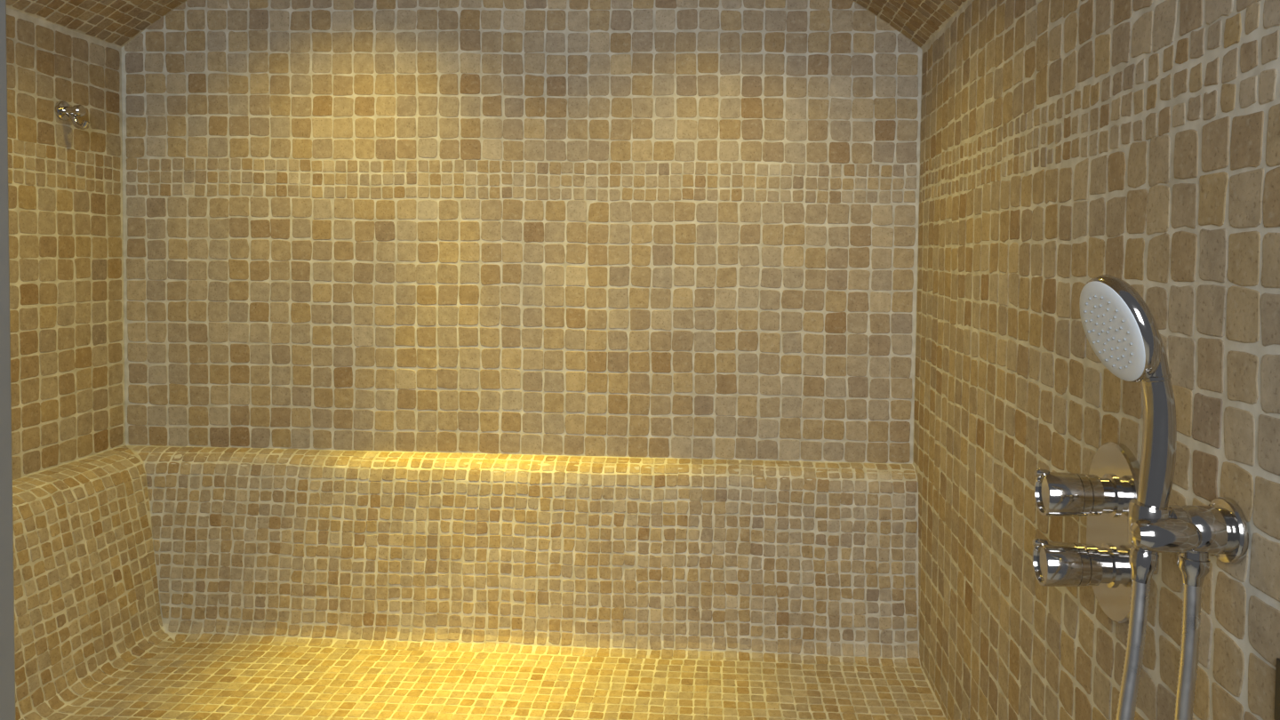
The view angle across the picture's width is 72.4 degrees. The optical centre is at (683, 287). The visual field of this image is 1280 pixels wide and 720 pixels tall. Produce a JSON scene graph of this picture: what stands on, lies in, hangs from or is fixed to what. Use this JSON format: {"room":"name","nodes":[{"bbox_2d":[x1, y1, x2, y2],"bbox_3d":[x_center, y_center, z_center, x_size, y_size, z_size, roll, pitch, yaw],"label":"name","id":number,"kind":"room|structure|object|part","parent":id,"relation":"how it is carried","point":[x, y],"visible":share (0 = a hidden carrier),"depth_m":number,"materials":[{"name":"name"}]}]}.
{"room":"spa","nodes":[
{"label":"spa","id":0,"kind":"room"},
{"bbox_2d":[6,8,125,479],"bbox_3d":[-1.443,0.389,1.432,0.101,1.885,1.401,1,2,3],"label":"wall","id":1,"kind":"structure","parent":0,"point":[65,181],"depth_m":1.92,"materials":[{"name":"tile"}]},
{"bbox_2d":[54,100,89,129],"bbox_3d":[-1.329,-0.377,1.910,0.063,0.062,0.042,1,2,3],"label":"robe hook","id":2,"kind":"object","parent":1,"relation":"attached to","point":[62,109],"visible":1,"depth_m":1.90,"materials":[{"name":"silver metal"}]},
{"bbox_3d":[-1.325,-0.367,1.910,0.053,0.043,0.013,1,2,3],"label":"hook arm","id":3,"kind":"part","parent":2,"relation":"part of","materials":[{"name":"silver metal"}]},
{"bbox_2d":[6,0,968,48],"bbox_3d":[-0.429,-0.742,1.347,1.998,0.407,1.401,1,2,3],"label":"ceiling","id":4,"kind":"structure","parent":0,"point":[116,22],"depth_m":1.93,"materials":[{"name":"tile"}]},
{"bbox_2d":[121,0,922,463],"bbox_3d":[-0.406,0.165,2.128,2.100,2.312,0.101,1,2,3],"label":"wall","id":5,"kind":"structure","parent":0,"point":[647,228],"depth_m":2.06,"materials":[{"name":"tile"}]},
{"bbox_2d":[912,0,1279,719],"bbox_3d":[0.554,0.418,1.339,0.101,1.885,1.402,1,2,3],"label":"wall","id":6,"kind":"structure","parent":0,"point":[1065,144],"depth_m":1.09,"materials":[{"name":"tile"}]},
{"bbox_2d":[1032,441,1139,623],"bbox_3d":[0.442,0.272,0.980,0.095,0.198,0.132,1,2,3],"label":"mixer valve","id":7,"kind":"object","parent":6,"relation":"attached to","point":[1104,495],"visible":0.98,"depth_m":0.96,"materials":[{"name":"silver metal"}]},
{"bbox_3d":[0.402,0.287,0.983,0.015,0.012,0.011,1,2,3],"label":"lever","id":8,"kind":"part","parent":7,"relation":"part of","materials":[{"name":"silver metal"}]},
{"bbox_3d":[0.403,0.208,0.980,0.015,0.012,0.011,1,2,3],"label":"lever","id":9,"kind":"part","parent":7,"relation":"part of","materials":[{"name":"silver metal"}]},
{"bbox_3d":[0.440,0.311,0.982,0.076,0.049,0.049,1,2,3],"label":"handle","id":10,"kind":"part","parent":7,"relation":"part of","materials":[{"name":"silver metal"}]},
{"bbox_3d":[0.441,0.232,0.979,0.076,0.049,0.049,1,2,3],"label":"handle","id":11,"kind":"part","parent":7,"relation":"part of","materials":[{"name":"silver metal"}]},
{"bbox_3d":[0.484,0.273,0.978,0.010,0.198,0.132,1,2,3],"label":"escutcheon plate","id":12,"kind":"part","parent":7,"relation":"part of","materials":[{"name":"silver metal"}]},
{"bbox_2d":[1079,274,1248,719],"bbox_3d":[0.415,0.405,0.776,0.124,0.832,0.097,1,2,3],"label":"shower","id":13,"kind":"object","parent":6,"relation":"attached to","point":[1119,326],"visible":1,"depth_m":0.76,"materials":[{"name":"silver metal"}]},
{"bbox_2d":[1127,498,1173,544],"bbox_3d":[0.411,0.209,0.769,0.036,0.039,0.035,1,2,3],"label":"holder","id":14,"kind":"object","parent":13,"relation":"on","point":[1150,521],"depth_m":0.75,"materials":[{"name":"silver metal"}]},
{"bbox_3d":[0.404,0.120,0.766,0.054,0.233,0.038,1,2,3],"label":"handle","id":15,"kind":"part","parent":13,"relation":"part of","materials":[{"name":"silver metal"}]},
{"bbox_3d":[0.417,0.213,0.754,0.058,0.030,0.030,1,2,3],"label":"holder arm","id":16,"kind":"part","parent":13,"relation":"part of","materials":[{"name":"silver metal"}]},
{"bbox_2d":[1168,504,1233,586],"bbox_3d":[0.449,0.226,0.768,0.049,0.069,0.041,1,2,3],"label":"outlet","id":17,"kind":"object","parent":13,"relation":"attached to","point":[1195,532],"depth_m":0.75,"materials":[{"name":"silver metal"}]},
{"bbox_2d":[1273,657,1279,719],"bbox_3d":[0.468,0.320,0.670,0.012,0.054,0.052,1,2,3],"label":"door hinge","id":18,"kind":"object","parent":6,"relation":"attached to","point":[1276,715],"visible":1,"depth_m":0.69,"materials":[{"name":"metal"}]},
{"bbox_3d":[-0.495,1.422,0.623,1.900,0.101,3.000,1,2,3],"label":"floor","id":19,"kind":"structure","parent":0,"visible":0},
{"bbox_2d":[0,0,15,719],"bbox_3d":[-0.558,0.269,0.687,0.035,2.200,0.040,1,2,3],"label":"post","id":20,"kind":"object","parent":19,"relation":"on","point":[7,651],"visible":1,"depth_m":0.69,"materials":[{"name":"metal"}]},
{"bbox_2d":[12,445,947,719],"bbox_3d":[-0.450,0.882,1.418,1.900,0.926,1.372,1,2,3],"label":"tiled bench","id":21,"kind":"object","parent":19,"relation":"on","point":[151,582],"visible":1,"depth_m":1.98,"materials":[{"name":"tile"}]}
]}

